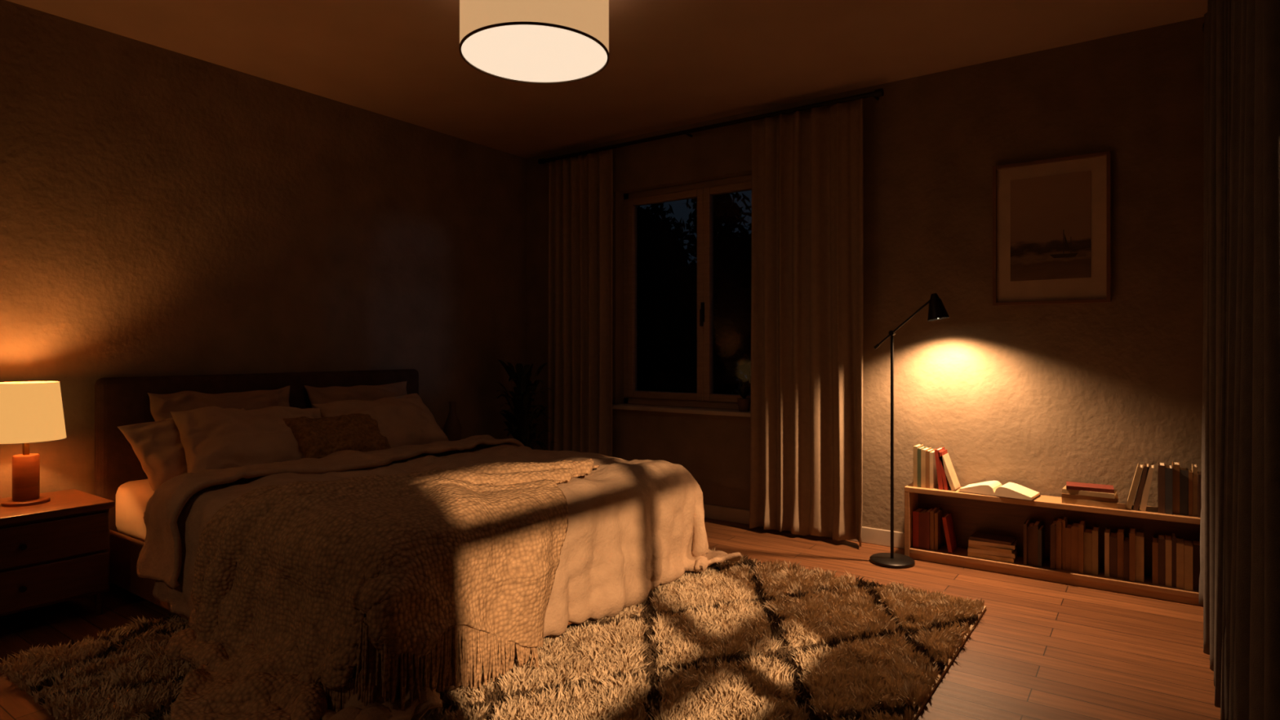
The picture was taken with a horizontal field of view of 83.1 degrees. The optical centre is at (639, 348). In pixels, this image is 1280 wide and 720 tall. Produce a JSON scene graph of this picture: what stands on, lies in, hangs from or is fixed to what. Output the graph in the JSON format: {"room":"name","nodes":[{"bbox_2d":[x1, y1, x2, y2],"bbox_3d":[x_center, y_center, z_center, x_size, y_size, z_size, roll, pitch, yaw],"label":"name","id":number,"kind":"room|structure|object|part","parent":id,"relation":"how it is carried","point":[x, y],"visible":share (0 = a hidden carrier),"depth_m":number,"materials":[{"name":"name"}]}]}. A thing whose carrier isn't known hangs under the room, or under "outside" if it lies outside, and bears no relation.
{"room":"bedroom","nodes":[
{"label":"bedroom","id":0,"kind":"room"},
{"bbox_2d":[0,0,526,498],"bbox_3d":[-2.663,-0.203,3.787,0.250,2.750,6.100,0,0,35],"label":"wall","id":1,"kind":"structure","parent":0,"point":[163,212],"depth_m":4.04,"materials":[{"name":"paint"}]},
{"bbox_2d":[5,0,1208,158],"bbox_3d":[-0.684,-1.628,2.386,5.100,0.100,6.100,0,0,35],"label":"ceiling","id":2,"kind":"structure","parent":0,"point":[672,64],"depth_m":3.81,"materials":[{"name":"paint"}]},
{"bbox_2d":[458,0,608,84],"bbox_3d":[-0.435,-1.395,3.000,0.614,0.367,0.614,0,0,35],"label":"ceiling lamp","id":3,"kind":"object","parent":2,"relation":"hanging from","point":[535,42],"depth_m":2.87,"materials":[{"name":"white fabric"}]},
{"bbox_2d":[0,517,1220,719],"bbox_3d":[-0.684,1.222,2.386,5.100,0.100,6.100,0,0,35],"label":"floor","id":4,"kind":"structure","parent":0,"point":[1038,649],"depth_m":2.92,"materials":[{"name":"brown wood"}]},
{"bbox_2d":[0,488,115,616],"bbox_3d":[-2.693,0.922,3.061,0.500,0.500,0.640,0,0,35],"label":"nightstand","id":5,"kind":"object","parent":4,"relation":"on","point":[55,551],"visible":1,"depth_m":3.03,"materials":[{"name":"brown wood"}]},
{"bbox_3d":[-2.497,0.972,2.922,0.020,0.024,0.024,0,0,35],"label":"knob","id":6,"kind":"part","parent":5,"relation":"part of","materials":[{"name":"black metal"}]},
{"bbox_3d":[-2.497,0.802,2.922,0.020,0.024,0.024,0,0,35],"label":"knob","id":7,"kind":"part","parent":5,"relation":"part of","materials":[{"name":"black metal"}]},
{"bbox_2d":[0,381,66,506],"bbox_3d":[-2.671,0.409,3.144,0.276,0.525,0.276,0,0,35],"label":"table lamp","id":8,"kind":"object","parent":5,"relation":"on","point":[31,411],"visible":1,"depth_m":3.10,"materials":[{"name":"beige fabric"}]},
{"bbox_3d":[-2.671,0.272,3.144,0.276,0.250,0.276,0,0,35],"label":"lamp shade","id":9,"kind":"part","parent":8,"relation":"part of","materials":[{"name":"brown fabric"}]},
{"bbox_3d":[-2.514,0.799,2.934,0.020,0.164,0.600,0,0,35],"label":"drawer","id":10,"kind":"part","parent":5,"relation":"part of","materials":[{"name":"brown wood"}]},
{"bbox_3d":[-2.514,0.975,2.934,0.020,0.164,0.600,0,0,35],"label":"drawer","id":11,"kind":"part","parent":5,"relation":"part of","materials":[{"name":"brown wood"}]},
{"bbox_3d":[-2.385,1.122,3.186,0.036,0.100,0.036,0,0,35],"label":"leg","id":12,"kind":"part","parent":5,"relation":"part of","materials":[{"name":"brown wood"}]},
{"bbox_2d":[0,547,986,719],"bbox_3d":[-0.399,1.135,2.947,2.894,0.072,2.846,0,0,35],"label":"shag rug","id":13,"kind":"object","parent":4,"relation":"on","point":[744,639],"visible":0.61,"depth_m":2.62,"materials":[{"name":"beige fabric"}]},
{"bbox_2d":[94,368,668,663],"bbox_3d":[-1.186,0.649,3.624,2.310,1.015,1.880,0,0,35],"label":"bed","id":14,"kind":"object","parent":13,"relation":"on","point":[120,477],"visible":0.22,"depth_m":3.55,"materials":[{"name":"fabric"}]},
{"bbox_3d":[-1.682,0.992,2.854,2.230,0.240,0.030,0,0,35],"label":"rail","id":15,"kind":"part","parent":14,"relation":"part of","materials":[{"name":"brown wood"}]},
{"bbox_2d":[117,408,244,490],"bbox_3d":[-2.183,0.488,3.621,0.308,0.394,0.666,0,0,25],"label":"pillow","id":16,"kind":"object","parent":14,"relation":"on","point":[157,446],"visible":0.28,"depth_m":3.40,"materials":[{"name":"fabric"}]},
{"bbox_2d":[147,385,289,421],"bbox_3d":[-2.193,0.438,3.872,0.237,0.445,0.736,0,0,38],"label":"pillow","id":17,"kind":"object","parent":14,"relation":"on","point":[161,405],"visible":0.36,"depth_m":3.80,"materials":[{"name":"beige fabric"}]},
{"bbox_2d":[169,405,321,472],"bbox_3d":[-1.937,0.481,3.687,0.362,0.384,0.742,0,0,44],"label":"pillow","id":18,"kind":"object","parent":14,"relation":"on","point":[212,437],"visible":0.56,"depth_m":3.54,"materials":[{"name":"fabric"}]},
{"bbox_3d":[-2.096,0.617,4.268,0.080,0.950,1.880,0,0,35],"label":"headboard","id":19,"kind":"part","parent":14,"relation":"part of","materials":[{"name":"wood"}]},
{"bbox_3d":[-1.166,0.779,3.609,2.180,0.265,1.780,0,0,35],"label":"mattress","id":20,"kind":"part","parent":14,"relation":"part of","materials":[{"name":"fabric"}]},
{"bbox_2d":[282,413,391,458],"bbox_3d":[-1.616,0.494,3.904,0.282,0.268,0.526,0,0,37],"label":"cushion","id":21,"kind":"object","parent":14,"relation":"on","point":[316,437],"visible":0.75,"depth_m":3.82,"materials":[{"name":"brown fabric"}]},
{"bbox_2d":[304,381,407,417],"bbox_3d":[-1.716,0.440,4.539,0.243,0.443,0.726,0,0,35],"label":"pillow","id":22,"kind":"object","parent":14,"relation":"on","point":[316,395],"visible":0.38,"depth_m":4.50,"materials":[{"name":"beige fabric"}]},
{"bbox_2d":[312,393,448,448],"bbox_3d":[-1.549,0.489,4.418,0.351,0.384,0.787,0,0,29],"label":"pillow","id":23,"kind":"object","parent":14,"relation":"on","point":[404,420],"visible":0.48,"depth_m":4.39,"materials":[{"name":"fabric"}]},
{"bbox_2d":[137,435,742,719],"bbox_3d":[-0.835,0.834,3.360,1.777,0.628,2.277,0,0,35],"label":"duvet","id":24,"kind":"object","parent":14,"relation":"on","point":[636,524],"visible":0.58,"depth_m":3.06,"materials":[{"name":"fabric"}]},
{"bbox_2d":[148,457,607,719],"bbox_3d":[-0.769,0.823,2.752,1.794,0.662,1.264,0,0,-36],"label":"throw blanket","id":25,"kind":"object","parent":24,"relation":"on","point":[288,589],"visible":1,"depth_m":2.39,"materials":[{"name":"fabric"}]},
{"bbox_3d":[-0.256,0.992,2.965,0.030,0.240,1.860,0,0,35],"label":"foot rail","id":26,"kind":"part","parent":14,"relation":"part of","materials":[{"name":"fabric"}]},
{"bbox_2d":[494,359,556,449],"bbox_3d":[-0.880,0.628,5.414,0.519,1.088,0.444,0,0,35],"label":"potted plant","id":27,"kind":"object","parent":4,"relation":"on","point":[522,402],"visible":0.68,"depth_m":5.36,"materials":[{"name":"green plant"}]},
{"bbox_2d":[869,293,949,568],"bbox_3d":[1.454,0.436,3.925,0.394,1.472,0.258,0,0,35],"label":"floor lamp","id":28,"kind":"object","parent":4,"relation":"on","point":[936,309],"visible":1,"depth_m":3.95,"materials":[{"name":"black metal"}]},
{"bbox_3d":[1.445,-0.142,3.947,0.321,0.289,0.010,0,0,13],"label":"arm","id":29,"kind":"part","parent":28,"relation":"part of","materials":[{"name":"black metal"}]},
{"bbox_3d":[1.612,-0.211,3.903,0.110,0.122,0.112,0,0,35],"label":"lamp shade","id":30,"kind":"part","parent":28,"relation":"part of","materials":[{"name":"black metal"}]},
{"bbox_2d":[904,482,1203,606],"bbox_3d":[2.110,0.972,3.702,1.420,0.400,0.187,0,0,35],"label":"bookcase","id":31,"kind":"object","parent":4,"relation":"on","point":[971,513],"visible":0.39,"depth_m":3.73,"materials":[{"name":"brown wood"}]},
{"bbox_2d":[958,480,1040,501],"bbox_3d":[1.908,0.745,3.841,0.358,0.053,0.176,0,0,41],"label":"open book","id":32,"kind":"object","parent":31,"relation":"on","point":[993,488],"visible":1,"depth_m":3.79,"materials":[{"name":"paper"}]},
{"bbox_2d":[912,444,1201,591],"bbox_3d":[2.110,0.824,3.697,1.355,0.573,0.151,0,0,35],"label":"books","id":33,"kind":"object","parent":31,"relation":"on","point":[1074,547],"visible":0.88,"depth_m":3.56,"materials":[{"name":"paper"}]},
{"bbox_3d":[-1.285,0.922,5.103,0.440,0.500,0.360,0,0,35],"label":"nightstand","id":34,"kind":"object","parent":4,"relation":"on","visible":0},
{"bbox_2d":[443,401,461,440],"bbox_3d":[-1.314,0.522,5.062,0.124,0.300,0.124,0,0,35],"label":"vase","id":35,"kind":"object","parent":34,"relation":"on","point":[452,427],"visible":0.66,"depth_m":5.02,"materials":[{"name":"ceramic"}]},
{"bbox_2d":[700,302,704,321],"bbox_3d":[0.443,-0.258,5.112,0.028,0.140,0.008,0,0,35],"label":"plate","id":36,"kind":"object","parent":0,"point":[702,304],"depth_m":5.10,"materials":[{"name":"black metal"}]},
{"bbox_2d":[526,16,1204,532],"bbox_3d":[1.006,-0.203,4.773,4.600,2.750,0.250,0,0,35],"label":"wall","id":37,"kind":"structure","parent":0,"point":[1041,398],"depth_m":3.99,"materials":[{"name":"paint"}]},
{"bbox_3d":[-0.089,-0.383,5.554,0.050,1.610,0.060,0,0,35],"label":"frame","id":38,"kind":"part","parent":37,"relation":"part of","materials":[{"name":"brown wood"}]},
{"bbox_3d":[-0.059,-0.383,5.509,0.052,1.510,0.060,0,0,35],"label":"sash","id":39,"kind":"part","parent":37,"relation":"part of","materials":[{"name":"brown wood"}]},
{"bbox_3d":[0.192,0.346,5.332,0.561,0.052,0.060,0,0,35],"label":"sash","id":40,"kind":"part","parent":37,"relation":"part of","materials":[{"name":"brown wood"}]},
{"bbox_2d":[612,403,750,417],"bbox_3d":[0.414,0.437,5.070,1.490,0.030,0.150,0,0,35],"label":"sill","id":41,"kind":"structure","parent":37,"relation":"attached to","point":[624,406],"depth_m":5.08,"materials":[{"name":"paint"}]},
{"bbox_2d":[733,380,751,411],"bbox_3d":[0.697,0.313,4.860,0.154,0.219,0.100,0,0,35],"label":"plant","id":42,"kind":"object","parent":41,"relation":"on","point":[744,404],"depth_m":4.83,"materials":[{"name":"green plant"}]},
{"bbox_3d":[0.474,0.397,5.156,1.430,0.050,0.060,0,0,35],"label":"frame bottom","id":43,"kind":"part","parent":37,"relation":"part of","materials":[{"name":"brown wood"}]},
{"bbox_2d":[623,173,751,206],"bbox_3d":[0.469,-1.137,5.148,1.430,0.102,0.080,0,0,35],"label":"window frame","id":44,"kind":"structure","parent":37,"relation":"attached to","point":[740,179],"depth_m":5.19,"materials":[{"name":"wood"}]},
{"bbox_3d":[0.192,-1.112,5.332,0.561,0.052,0.060,0,0,35],"label":"sash","id":45,"kind":"part","parent":44,"relation":"part of","materials":[{"name":"brown wood"}]},
{"bbox_3d":[0.734,-1.112,4.947,0.561,0.052,0.060,0,0,35],"label":"sash","id":46,"kind":"part","parent":44,"relation":"part of","materials":[{"name":"brown wood"}]},
{"bbox_3d":[0.442,-0.383,5.154,0.052,1.510,0.060,0,0,35],"label":"sash","id":47,"kind":"part","parent":37,"relation":"part of","materials":[{"name":"brown wood"}]},
{"bbox_3d":[0.435,-0.218,5.099,0.020,0.120,0.022,0,0,35],"label":"handle","id":48,"kind":"part","parent":37,"relation":"part of","materials":[{"name":"black metal"}]},
{"bbox_3d":[0.435,-0.218,5.099,0.020,0.120,0.022,0,0,35],"label":"lever","id":49,"kind":"part","parent":37,"relation":"part of","materials":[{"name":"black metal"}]},
{"bbox_3d":[0.484,-0.383,5.124,0.052,1.510,0.060,0,0,35],"label":"sash","id":50,"kind":"part","parent":37,"relation":"part of","materials":[{"name":"brown wood"}]},
{"bbox_2d":[537,88,884,164],"bbox_3d":[0.330,-1.493,5.021,2.710,0.044,0.127,0,0,35],"label":"curtain rod","id":51,"kind":"object","parent":37,"relation":"attached to","point":[877,93],"visible":0.94,"depth_m":4.79,"materials":[{"name":"black metal"}]},
{"bbox_2d":[547,148,613,457],"bbox_3d":[-0.449,-0.161,5.531,0.640,2.625,0.088,0,0,35],"label":"curtain","id":52,"kind":"object","parent":51,"relation":"hanging from","point":[580,279],"visible":0.87,"depth_m":5.51,"materials":[{"name":"fabric"}]},
{"bbox_2d":[749,97,862,546],"bbox_3d":[1.024,-0.156,4.471,0.741,2.633,0.137,0,0,35],"label":"curtain","id":53,"kind":"object","parent":51,"relation":"hanging from","point":[806,394],"visible":1,"depth_m":4.48,"materials":[{"name":"fabric"}]},
{"bbox_3d":[0.734,0.346,4.947,0.561,0.052,0.060,0,0,35],"label":"sash","id":54,"kind":"part","parent":37,"relation":"part of","materials":[{"name":"brown wood"}]},
{"bbox_2d":[702,503,904,549],"bbox_3d":[0.315,1.125,5.099,3.095,0.095,0.016,0,0,35],"label":"baseboard","id":55,"kind":"structure","parent":37,"relation":"attached to","point":[869,535],"depth_m":4.75,"materials":[{"name":"paint"}]},
{"bbox_2d":[992,151,1111,306],"bbox_3d":[2.149,-0.613,3.792,0.540,0.760,0.029,0,0,35],"label":"framed picture","id":56,"kind":"object","parent":37,"relation":"attached to","point":[1051,217],"visible":1,"depth_m":3.78,"materials":[{"name":"brown wood"}]},
{"bbox_3d":[1.936,-0.613,3.942,0.018,0.760,0.029,0,0,35],"label":"frame","id":57,"kind":"part","parent":56,"relation":"part of","materials":[{"name":"brown wood"}]},
{"bbox_2d":[1010,170,1091,281],"bbox_3d":[2.151,-0.635,3.793,0.370,0.545,0.002,0,0,35],"label":"print","id":58,"kind":"object","parent":56,"relation":"attached to","point":[1051,211],"depth_m":3.79},
{"bbox_3d":[2.149,-0.984,3.792,0.504,0.018,0.029,0,0,35],"label":"frame","id":59,"kind":"part","parent":56,"relation":"part of","materials":[{"name":"brown wood"}]},
{"bbox_3d":[2.149,-0.242,3.792,0.504,0.018,0.029,0,0,35],"label":"frame","id":60,"kind":"part","parent":56,"relation":"part of","materials":[{"name":"brown wood"}]},
{"bbox_3d":[2.362,-0.613,3.641,0.018,0.760,0.029,0,0,35],"label":"frame","id":61,"kind":"part","parent":56,"relation":"part of","materials":[{"name":"brown wood"}]},
{"bbox_3d":[1.295,-0.203,0.985,0.250,2.750,6.100,0,0,35],"label":"wall","id":62,"kind":"structure","parent":0,"visible":0},
{"bbox_2d":[1198,0,1279,719],"bbox_3d":[1.893,-0.168,2.298,0.116,2.640,2.299,0,0,35],"label":"curtain","id":63,"kind":"object","parent":62,"relation":"hanging from","point":[1239,577],"visible":1,"depth_m":1.72,"materials":[{"name":"grey fabric"}]},
{"label":"outside","id":64,"kind":"structure","parent":0,"visible":0},
{"bbox_2d":[638,381,751,404],"bbox_3d":[7.999,1.522,15.169,28.000,0.100,24.700,0,0,35],"label":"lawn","id":65,"kind":"structure","parent":64,"point":[739,385],"depth_m":25.32,"materials":[{"name":"green plant"}]},
{"bbox_2d":[636,204,751,409],"bbox_3d":[0.831,-0.329,10.915,4.878,3.624,3.598,0,0,-9],"label":"tree","id":66,"kind":"object","parent":65,"relation":"on","point":[670,365],"visible":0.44,"depth_m":10.35,"materials":[{"name":"green plant"}]},
{"bbox_2d":[636,192,751,365],"bbox_3d":[0.149,-0.810,14.766,5.438,4.582,5.187,0,0,5],"label":"tree","id":67,"kind":"object","parent":65,"relation":"on","point":[726,212],"visible":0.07,"depth_m":12.77,"materials":[{"name":"green plant"}]},
{"bbox_2d":[693,218,751,390],"bbox_3d":[3.155,-0.627,13.738,5.635,4.218,4.152,0,0,19],"label":"tree","id":68,"kind":"object","parent":65,"relation":"on","point":[725,247],"visible":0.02,"depth_m":13.13,"materials":[{"name":"green plant"}]},
{"bbox_2d":[737,224,751,375],"bbox_3d":[3.591,-0.623,10.738,4.822,4.210,3.625,0,0,35],"label":"tree","id":69,"kind":"object","parent":65,"relation":"on","point":[748,246],"visible":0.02,"depth_m":11.29,"materials":[{"name":"green plant"}]}
]}

